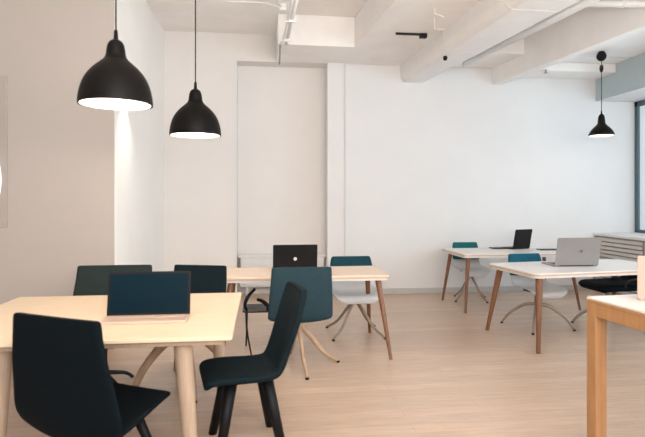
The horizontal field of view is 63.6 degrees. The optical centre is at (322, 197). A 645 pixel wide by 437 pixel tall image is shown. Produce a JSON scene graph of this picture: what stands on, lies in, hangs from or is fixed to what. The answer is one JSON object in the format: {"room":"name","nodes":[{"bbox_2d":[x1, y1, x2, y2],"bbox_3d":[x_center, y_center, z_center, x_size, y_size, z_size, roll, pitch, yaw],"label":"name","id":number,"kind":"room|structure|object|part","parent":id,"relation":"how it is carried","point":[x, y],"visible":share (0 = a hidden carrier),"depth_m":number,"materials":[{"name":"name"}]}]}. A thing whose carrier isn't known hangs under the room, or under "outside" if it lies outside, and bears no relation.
{"room":"open-plan office","nodes":[
{"label":"open-plan office","id":0,"kind":"room"},
{"bbox_2d":[0,0,113,304],"bbox_3d":[-3.563,-0.550,6.384,2.785,4.000,3.100,0,0,-7],"label":"wall","id":1,"kind":"structure","parent":0,"point":[61,149],"depth_m":4.94,"materials":[{"name":"beige paint"}]},
{"bbox_2d":[0,75,7,227],"bbox_3d":[-3.316,-0.435,4.830,0.720,1.430,0.043,0,0,-7],"label":"wall panel","id":2,"kind":"object","parent":1,"relation":"attached to","point":[3,78],"visible":1,"depth_m":4.87,"materials":[{"name":"beige paint"}]},
{"bbox_2d":[114,0,163,348],"bbox_3d":[-2.141,-0.475,6.235,0.005,3.850,2.478,0,0,-7],"label":"wall","id":3,"kind":"structure","parent":1,"relation":"attached to","point":[138,135],"depth_m":6.05,"materials":[{"name":"white paint"}]},
{"bbox_2d":[146,0,366,34],"bbox_3d":[0.502,-2.475,3.933,10.300,0.150,8.900,0,0,-7],"label":"ceiling","id":4,"kind":"structure","parent":0,"point":[212,16],"depth_m":6.73,"materials":[{"name":"paint"}]},
{"bbox_2d":[77,0,152,110],"bbox_3d":[-1.121,-1.452,2.820,0.385,1.895,0.385,0,0,-7],"label":"pendant lamp","id":5,"kind":"object","parent":4,"relation":"hanging from","point":[113,82],"visible":1,"depth_m":2.71,"materials":[{"name":"black metal"}]},
{"bbox_2d":[169,0,220,138],"bbox_3d":[-0.988,-1.442,4.043,0.395,1.915,0.395,0,0,-7],"label":"pendant lamp","id":6,"kind":"object","parent":4,"relation":"hanging from","point":[194,119],"visible":1,"depth_m":3.93,"materials":[{"name":"black metal"}]},
{"bbox_3d":[-0.988,-0.693,4.043,0.395,0.417,0.395,0,0,-7],"label":"lamp shade","id":7,"kind":"part","parent":6,"relation":"part of","materials":[{"name":"black metal"}]},
{"bbox_2d":[224,0,285,12],"bbox_3d":[-0.816,-2.287,5.699,0.749,0.153,1.054,0,0,2],"label":"conduit","id":8,"kind":"object","parent":4,"relation":"attached to","point":[282,6],"visible":1,"depth_m":6.20,"materials":[{"name":"white metal"}]},
{"bbox_2d":[278,0,297,64],"bbox_3d":[-0.364,-2.054,5.641,0.164,0.691,2.092,0,0,-7],"label":"cable conduit","id":9,"kind":"object","parent":4,"relation":"hanging from","point":[290,18],"visible":1,"depth_m":5.83,"materials":[{"name":"silver metal"}]},
{"bbox_2d":[355,0,480,49],"bbox_3d":[1.483,-2.200,3.714,0.908,0.399,6.719,0,0,-11],"label":"ceiling","id":10,"kind":"structure","parent":4,"relation":"attached to","point":[377,22],"depth_m":5.99,"materials":[{"name":"paint"}]},
{"bbox_2d":[395,32,426,38],"bbox_3d":[1.076,-1.973,6.310,0.385,0.056,0.060,0,0,-7],"label":"track light","id":11,"kind":"object","parent":10,"relation":"attached to","point":[421,35],"visible":1,"depth_m":6.30,"materials":[{"name":"black plastic"}]},
{"bbox_2d":[434,8,444,29],"bbox_3d":[1.263,-1.938,5.636,0.118,0.127,0.369,0,0,15],"label":"bracket","id":12,"kind":"object","parent":10,"relation":"attached to","point":[434,8],"visible":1,"depth_m":5.78,"materials":[{"name":"white metal"}]},
{"bbox_2d":[400,0,579,82],"bbox_3d":[1.988,-1.873,5.201,0.749,0.252,5.522,0,0,-9],"label":"ceiling beam","id":13,"kind":"structure","parent":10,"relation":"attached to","point":[487,23],"depth_m":5.63,"materials":[{"name":"white paint"}]},
{"bbox_2d":[462,0,599,66],"bbox_3d":[2.387,-2.072,4.926,0.094,0.656,4.266,0,0,-13],"label":"ceiling pipe","id":14,"kind":"object","parent":4,"relation":"hanging from","point":[582,4],"visible":1,"depth_m":5.50,"materials":[{"name":"white metal"}]},
{"bbox_2d":[238,66,324,293],"bbox_3d":[-0.656,-0.550,8.108,1.355,4.000,0.340,0,0,-7],"label":"door","id":15,"kind":"structure","parent":0,"point":[281,110],"depth_m":7.94,"materials":[{"name":"grey paint"}]},
{"bbox_2d":[6,290,644,436],"bbox_3d":[0.502,1.500,3.933,10.300,0.100,8.900,0,0,-7],"label":"floor","id":16,"kind":"structure","parent":0,"point":[448,375],"depth_m":4.27,"materials":[{"name":"brown wood"}]},
{"bbox_2d":[12,312,170,436],"bbox_3d":[-1.108,0.997,2.607,0.652,0.919,0.590,0,0,21],"label":"shell chair","id":17,"kind":"object","parent":16,"relation":"on","point":[63,385],"visible":1,"depth_m":2.34,"materials":[{"name":"black fabric"}]},
{"bbox_3d":[-0.908,1.273,2.707,0.182,0.367,0.056,0,0,-19],"label":"leg","id":18,"kind":"part","parent":17,"relation":"part of","materials":[{"name":"black wood"}]},
{"bbox_2d":[73,265,151,382],"bbox_3d":[-1.695,1.004,4.050,0.659,0.892,0.607,0,0,-7],"label":"shell chair","id":19,"kind":"object","parent":16,"relation":"on","point":[91,280],"visible":0.21,"depth_m":4.29,"materials":[{"name":"teal plastic"}]},
{"bbox_3d":[-1.619,1.389,4.119,0.032,0.118,0.252,0,0,37],"label":"leg","id":20,"kind":"part","parent":19,"relation":"part of","materials":[{"name":"black metal"}]},
{"bbox_2d":[0,293,241,436],"bbox_3d":[-1.320,1.081,3.195,1.580,0.743,1.260,0,0,-7],"label":"meeting table","id":21,"kind":"object","parent":16,"relation":"on","point":[213,316],"visible":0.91,"depth_m":2.81,"materials":[{"name":"brown wood"}]},
{"bbox_3d":[-1.656,1.089,2.667,0.137,0.727,0.108,0,0,-7],"label":"leg","id":22,"kind":"part","parent":21,"relation":"part of","materials":[{"name":"brown wood"}]},
{"bbox_2d":[99,271,190,324],"bbox_3d":[-1.026,0.576,3.027,0.480,0.268,0.209,0,0,-7],"label":"laptop","id":23,"kind":"object","parent":21,"relation":"on","point":[148,297],"visible":0.96,"depth_m":3.10,"materials":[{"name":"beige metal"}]},
{"bbox_3d":[-0.729,1.089,2.773,0.137,0.727,0.108,0,0,-7],"label":"leg","id":24,"kind":"part","parent":21,"relation":"part of","materials":[{"name":"brown wood"}]},
{"bbox_3d":[-0.751,1.089,3.750,0.137,0.727,0.108,0,0,-7],"label":"leg","id":25,"kind":"part","parent":21,"relation":"part of","materials":[{"name":"brown wood"}]},
{"bbox_2d":[132,265,226,402],"bbox_3d":[-1.059,1.004,4.050,0.579,0.892,0.659,0,0,19],"label":"shell chair","id":26,"kind":"object","parent":16,"relation":"on","point":[204,278],"visible":0.27,"depth_m":4.28,"materials":[{"name":"plastic"}]},
{"bbox_3d":[-1.245,1.243,3.932,0.406,0.412,0.068,0,0,-27],"label":"leg","id":27,"kind":"part","parent":26,"relation":"part of","materials":[{"name":"brown wood"}]},
{"bbox_3d":[-0.976,1.243,3.847,0.068,0.412,0.406,0,0,-27],"label":"leg","id":28,"kind":"part","parent":26,"relation":"part of","materials":[{"name":"brown wood"}]},
{"bbox_3d":[-0.891,1.243,4.116,0.406,0.412,0.068,0,0,-27],"label":"leg","id":29,"kind":"part","parent":26,"relation":"part of","materials":[{"name":"brown wood"}]},
{"bbox_2d":[199,281,306,436],"bbox_3d":[-0.416,0.995,3.096,0.598,0.924,0.433,0,0,-18],"label":"shell chair","id":30,"kind":"object","parent":16,"relation":"on","point":[224,373],"visible":1,"depth_m":3.03,"materials":[{"name":"plastic"}]},
{"bbox_3d":[-0.620,1.241,3.178,0.172,0.431,0.072,0,0,32],"label":"leg","id":31,"kind":"part","parent":30,"relation":"part of","materials":[{"name":"black wood"}]},
{"bbox_3d":[-0.536,1.241,2.912,0.072,0.431,0.172,0,0,22],"label":"leg","id":32,"kind":"part","parent":30,"relation":"part of","materials":[{"name":"black wood"}]},
{"bbox_3d":[-0.366,1.241,3.258,0.072,0.431,0.172,0,0,22],"label":"leg","id":33,"kind":"part","parent":30,"relation":"part of","materials":[{"name":"black wood"}]},
{"bbox_3d":[-0.282,1.241,2.992,0.172,0.431,0.072,0,0,32],"label":"leg","id":34,"kind":"part","parent":30,"relation":"part of","materials":[{"name":"black wood"}]},
{"bbox_2d":[242,288,268,354],"bbox_3d":[-0.575,1.145,4.952,0.363,0.612,0.355,0,0,-7],"label":"chair","id":35,"kind":"object","parent":16,"relation":"on","point":[247,308],"visible":0.72,"depth_m":4.81,"materials":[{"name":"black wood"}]},
{"bbox_3d":[-0.679,1.253,4.785,0.068,0.397,0.047,0,0,-7],"label":"leg","id":36,"kind":"part","parent":35,"relation":"part of","materials":[{"name":"metal"}]},
{"bbox_3d":[-0.677,0.942,4.823,0.049,0.206,0.139,0,0,37],"label":"armrest","id":37,"kind":"part","parent":35,"relation":"part of","materials":[{"name":"black wood"}]},
{"bbox_3d":[-0.579,1.048,4.951,0.355,0.015,0.340,0,0,-7],"label":"seat","id":38,"kind":"part","parent":35,"relation":"part of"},
{"bbox_3d":[-0.547,0.987,4.828,0.137,0.110,0.040,0,0,22],"label":"armrest","id":39,"kind":"part","parent":35,"relation":"part of","materials":[{"name":"black wood"}]},
{"bbox_2d":[237,253,325,294],"bbox_3d":[-0.615,1.150,7.830,1.326,0.600,0.163,0,0,-7],"label":"radiator","id":40,"kind":"object","parent":16,"relation":"on","point":[246,260],"visible":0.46,"depth_m":7.76,"materials":[{"name":"white metal"}]},
{"bbox_2d":[268,267,339,379],"bbox_3d":[-0.212,1.004,4.475,0.677,0.892,0.718,0,0,15],"label":"shell chair","id":41,"kind":"object","parent":16,"relation":"on","point":[317,281],"visible":0.68,"depth_m":4.23,"materials":[{"name":"teal plastic"}]},
{"bbox_3d":[-0.174,1.251,4.336,0.044,0.398,0.389,0,0,-13],"label":"leg","id":42,"kind":"part","parent":41,"relation":"part of","materials":[{"name":"brown wood"}]},
{"bbox_3d":[-0.044,1.251,4.544,0.389,0.398,0.044,0,0,-13],"label":"leg","id":43,"kind":"part","parent":41,"relation":"part of","materials":[{"name":"brown wood"}]},
{"bbox_2d":[225,266,392,359],"bbox_3d":[-0.184,1.082,5.042,1.550,0.745,0.968,0,0,-7],"label":"desk","id":44,"kind":"object","parent":16,"relation":"on","point":[367,274],"visible":0.62,"depth_m":4.82,"materials":[{"name":"brown wood"}]},
{"bbox_3d":[-0.858,1.105,4.610,0.056,0.700,0.271,0,0,14],"label":"leg","id":45,"kind":"part","parent":44,"relation":"part of","materials":[{"name":"brown wood"}]},
{"bbox_2d":[272,244,317,267],"bbox_3d":[-0.278,0.580,5.156,0.430,0.260,0.292,0,0,-7],"label":"laptop","id":46,"kind":"object","parent":44,"relation":"on","point":[283,255],"visible":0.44,"depth_m":5.03,"materials":[{"name":"black plastic"}]},
{"bbox_3d":[0.490,1.105,5.474,0.056,0.700,0.271,0,0,14],"label":"leg","id":47,"kind":"part","parent":44,"relation":"part of","materials":[{"name":"brown wood"}]},
{"bbox_3d":[0.570,1.105,4.775,0.056,0.700,0.271,0,0,-28],"label":"leg","id":48,"kind":"part","parent":44,"relation":"part of","materials":[{"name":"brown wood"}]},
{"bbox_2d":[326,256,385,340],"bbox_3d":[0.347,1.050,5.583,0.569,0.799,0.582,0,0,-7],"label":"shell chair","id":49,"kind":"object","parent":16,"relation":"on","point":[350,293],"visible":0.77,"depth_m":5.68,"materials":[{"name":"grey plastic"}]},
{"bbox_3d":[0.201,1.258,5.690,0.401,0.382,0.032,0,0,38],"label":"leg","id":50,"kind":"part","parent":49,"relation":"part of","materials":[{"name":"brown wood"}]},
{"bbox_3d":[0.235,1.258,5.429,0.032,0.382,0.401,0,0,38],"label":"leg","id":51,"kind":"part","parent":49,"relation":"part of","materials":[{"name":"brown wood"}]},
{"bbox_3d":[0.493,1.258,5.462,0.292,0.382,0.292,0,0,-7],"label":"leg","id":52,"kind":"part","parent":49,"relation":"part of","materials":[{"name":"brown wood"}]},
{"bbox_2d":[452,242,489,302],"bbox_3d":[2.117,1.050,7.436,0.485,0.799,0.602,0,0,9],"label":"shell chair","id":53,"kind":"object","parent":16,"relation":"on","point":[476,269],"visible":0.8,"depth_m":7.57,"materials":[{"name":"grey plastic"}]},
{"bbox_3d":[1.991,1.263,7.344,0.284,0.370,0.175,0,0,-3],"label":"leg","id":54,"kind":"part","parent":53,"relation":"part of","materials":[{"name":"beige metal"}]},
{"bbox_3d":[2.191,1.263,7.299,0.175,0.370,0.284,0,0,-3],"label":"leg","id":55,"kind":"part","parent":53,"relation":"part of","materials":[{"name":"beige metal"}]},
{"bbox_2d":[442,247,580,312],"bbox_3d":[2.514,1.081,7.045,1.580,0.743,0.869,0,0,-7],"label":"desk","id":56,"kind":"object","parent":16,"relation":"on","point":[467,253],"visible":0.72,"depth_m":6.77,"materials":[{"name":"laminate"}]},
{"bbox_3d":[1.748,1.104,7.314,0.177,0.697,0.056,0,0,42],"label":"leg","id":57,"kind":"part","parent":56,"relation":"part of","materials":[{"name":"brown wood"}]},
{"bbox_3d":[1.829,1.104,6.607,0.056,0.697,0.177,0,0,35],"label":"leg","id":58,"kind":"part","parent":56,"relation":"part of","materials":[{"name":"brown wood"}]},
{"bbox_2d":[504,229,531,248],"bbox_3d":[2.729,0.571,7.306,0.300,0.277,0.285,0,0,-23],"label":"laptop","id":59,"kind":"object","parent":56,"relation":"on","point":[522,238],"visible":0.99,"depth_m":7.20,"materials":[{"name":"black plastic"}]},
{"bbox_3d":[2.772,0.567,7.203,0.300,0.270,0.063,0,0,-23],"label":"lid","id":60,"kind":"part","parent":59,"relation":"part of","materials":[{"name":"black plastic"}]},
{"bbox_3d":[3.281,1.104,6.775,0.177,0.697,0.056,0,0,42],"label":"leg","id":61,"kind":"part","parent":56,"relation":"part of","materials":[{"name":"brown wood"}]},
{"bbox_2d":[500,253,575,334],"bbox_3d":[2.412,1.050,5.866,0.569,0.799,0.592,0,0,-17],"label":"shell chair","id":62,"kind":"object","parent":16,"relation":"on","point":[550,291],"visible":0.72,"depth_m":5.93,"materials":[{"name":"grey plastic"}]},
{"bbox_3d":[2.243,1.308,5.945,0.392,0.275,0.032,0,0,28],"label":"leg","id":63,"kind":"part","parent":62,"relation":"part of","materials":[{"name":"beige wood"}]},
{"bbox_3d":[2.320,1.308,5.686,0.032,0.275,0.392,0,0,29],"label":"leg","id":64,"kind":"part","parent":62,"relation":"part of","materials":[{"name":"brown wood"}]},
{"bbox_3d":[2.587,1.308,5.766,0.392,0.275,0.032,0,0,28],"label":"leg","id":65,"kind":"part","parent":62,"relation":"part of","materials":[{"name":"beige wood"}]},
{"bbox_2d":[485,259,636,353],"bbox_3d":[2.708,1.082,5.462,1.680,0.744,0.926,0,0,-13],"label":"desk","id":66,"kind":"object","parent":16,"relation":"on","point":[613,268],"visible":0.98,"depth_m":5.16,"materials":[{"name":"laminate"}]},
{"bbox_3d":[1.868,1.104,5.657,0.193,0.699,0.069,0,0,32],"label":"leg","id":67,"kind":"part","parent":66,"relation":"part of","materials":[{"name":"brown wood"}]},
{"bbox_3d":[2.040,1.104,4.917,0.069,0.699,0.193,0,0,31],"label":"leg","id":68,"kind":"part","parent":66,"relation":"part of","materials":[{"name":"brown wood"}]},
{"bbox_2d":[541,238,601,266],"bbox_3d":[2.625,0.559,5.502,0.470,0.302,0.350,0,0,-5],"label":"laptop","id":69,"kind":"object","parent":66,"relation":"on","point":[569,251],"visible":1,"depth_m":5.36,"materials":[{"name":"silver metal"}]},
{"bbox_2d":[571,275,644,333],"bbox_3d":[3.261,1.118,5.737,0.826,0.663,0.650,0,0,8],"label":"swivel chair","id":70,"kind":"object","parent":16,"relation":"on","point":[624,283],"visible":0.63,"depth_m":5.68,"materials":[{"name":"black fabric"}]},
{"bbox_3d":[3.024,1.319,5.894,0.032,0.258,0.414,0,0,-36],"label":"leg","id":71,"kind":"part","parent":70,"relation":"part of","materials":[{"name":"metal"}]},
{"bbox_2d":[578,275,636,292],"bbox_3d":[3.274,0.898,5.748,0.736,0.229,0.481,0,0,-9],"label":"seat cushion","id":72,"kind":"object","parent":70,"relation":"on","point":[619,284],"depth_m":5.67,"materials":[{"name":"black fabric"}]},
{"bbox_3d":[3.330,0.901,5.503,0.288,0.106,0.053,0,0,-9],"label":"armrest","id":73,"kind":"part","parent":70,"relation":"part of","materials":[{"name":"black plastic"}]},
{"bbox_2d":[586,294,644,436],"bbox_3d":[2.198,1.000,2.660,1.306,0.900,0.806,0,0,-13],"label":"table","id":74,"kind":"object","parent":16,"relation":"on","point":[627,310],"visible":1,"depth_m":2.85,"materials":[{"name":"laminate"}]},
{"bbox_3d":[1.519,1.013,2.881,0.072,0.874,0.072,0,0,-13],"label":"leg","id":75,"kind":"part","parent":74,"relation":"part of","materials":[{"name":"brown wood"}]},
{"bbox_2d":[637,256,644,299],"bbox_3d":[1.901,0.428,2.753,0.400,0.242,0.192,0,0,31],"label":"laptop","id":76,"kind":"object","parent":74,"relation":"on","point":[640,259],"visible":1,"depth_m":2.78,"materials":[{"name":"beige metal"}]},
{"bbox_2d":[594,236,644,294],"bbox_3d":[4.695,1.022,6.587,0.462,0.855,3.310,0,0,-7],"label":"radiator","id":77,"kind":"object","parent":16,"relation":"on","point":[611,248],"visible":0.22,"depth_m":7.59,"materials":[{"name":"grey metal"}]},
{"bbox_2d":[325,63,344,265],"bbox_3d":[0.165,-0.550,8.037,0.260,4.000,0.670,0,0,-7],"label":"wall","id":78,"kind":"structure","parent":0,"point":[334,72],"depth_m":7.70,"materials":[{"name":"white paint"}]},
{"bbox_2d":[345,63,346,255],"bbox_3d":[0.349,-0.320,7.735,0.034,3.359,0.069,0,0,-7],"label":"trim","id":79,"kind":"structure","parent":78,"relation":"attached to","point":[345,63],"depth_m":7.70,"materials":[{"name":"white paint"}]},
{"bbox_2d":[164,31,634,292],"bbox_3d":[1.270,-0.550,8.190,7.800,4.000,0.620,0,0,-7],"label":"wall","id":80,"kind":"structure","parent":0,"point":[454,155],"depth_m":7.93,"materials":[{"name":"white paint"}]},
{"bbox_2d":[234,61,237,292],"bbox_3d":[-1.282,-0.275,7.717,0.033,3.449,0.290,0,0,-7],"label":"trim","id":81,"kind":"structure","parent":80,"relation":"attached to","point":[235,62],"depth_m":7.58,"materials":[{"name":"white paint"}]},
{"bbox_2d":[276,14,629,67],"bbox_3d":[1.871,-2.200,7.493,5.034,0.399,0.898,0,0,-7],"label":"ceiling","id":82,"kind":"structure","parent":80,"relation":"attached to","point":[315,39],"depth_m":7.15,"materials":[{"name":"paint"}]},
{"bbox_2d":[382,285,589,293],"bbox_3d":[2.350,1.407,7.993,3.999,0.085,0.018,0,0,-7],"label":"baseboard","id":83,"kind":"structure","parent":80,"relation":"attached to","point":[568,287],"depth_m":7.94,"materials":[{"name":"grey paint"}]},
{"bbox_2d":[520,62,615,79],"bbox_3d":[3.610,-1.935,7.904,1.484,0.129,0.476,0,0,-7],"label":"ceiling","id":84,"kind":"structure","parent":80,"relation":"attached to","point":[562,70],"depth_m":7.75,"materials":[{"name":"paint"}]},
{"bbox_2d":[492,0,644,84],"bbox_3d":[3.559,-2.075,4.375,0.139,0.649,7.545,0,0,-13],"label":"ceiling beam","id":85,"kind":"structure","parent":80,"relation":"attached to","point":[587,29],"depth_m":6.30,"materials":[{"name":"paint"}]},
{"bbox_2d":[588,51,614,136],"bbox_3d":[3.811,-1.425,7.104,0.326,1.150,0.326,0,0,-7],"label":"pendant lamp","id":86,"kind":"object","parent":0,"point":[601,129],"visible":1,"depth_m":7.06,"materials":[{"name":"black metal"}]},
{"bbox_3d":[3.811,-1.021,7.104,0.326,0.343,0.326,0,0,-7],"label":"lamp shade","id":87,"kind":"part","parent":86,"relation":"part of","materials":[{"name":"black metal"}]},
{"bbox_2d":[569,0,644,7],"bbox_3d":[3.509,-1.962,5.273,2.292,0.093,0.087,0,0,-1],"label":"pipe","id":88,"kind":"object","parent":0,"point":[602,3],"visible":0.46,"depth_m":5.24,"materials":[{"name":"white metal"}]},
{"bbox_2d":[599,87,644,101],"bbox_3d":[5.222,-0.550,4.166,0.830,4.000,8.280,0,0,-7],"label":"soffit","id":89,"kind":"structure","parent":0,"point":[639,94],"depth_m":7.92,"materials":[{"name":"white paint"}]},
{"bbox_2d":[578,31,644,56],"bbox_3d":[4.069,-2.200,4.018,1.463,0.399,6.650,0,0,-7],"label":"ceiling","id":90,"kind":"structure","parent":89,"relation":"attached to","point":[634,45],"depth_m":6.96,"materials":[{"name":"paint"}]},
{"bbox_2d":[594,232,644,240],"bbox_3d":[4.826,0.570,6.586,0.699,0.040,3.379,0,0,-7],"label":"windowsill","id":91,"kind":"structure","parent":89,"relation":"attached to","point":[632,235],"depth_m":7.75,"materials":[{"name":"white paint"}]},
{"bbox_2d":[596,53,644,100],"bbox_3d":[4.802,-1.964,4.116,0.014,0.869,8.277,0,0,-7],"label":"beam","id":92,"kind":"structure","parent":89,"relation":"attached to","point":[629,75],"depth_m":7.57,"materials":[{"name":"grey paint"}]},
{"bbox_2d":[635,100,644,232],"bbox_3d":[5.197,-0.470,6.629,0.045,2.120,3.379,0,0,-7],"label":"window","id":93,"kind":"structure","parent":89,"relation":"in","point":[639,105],"depth_m":8.20,"materials":[{"name":"clear glass"}]}
]}

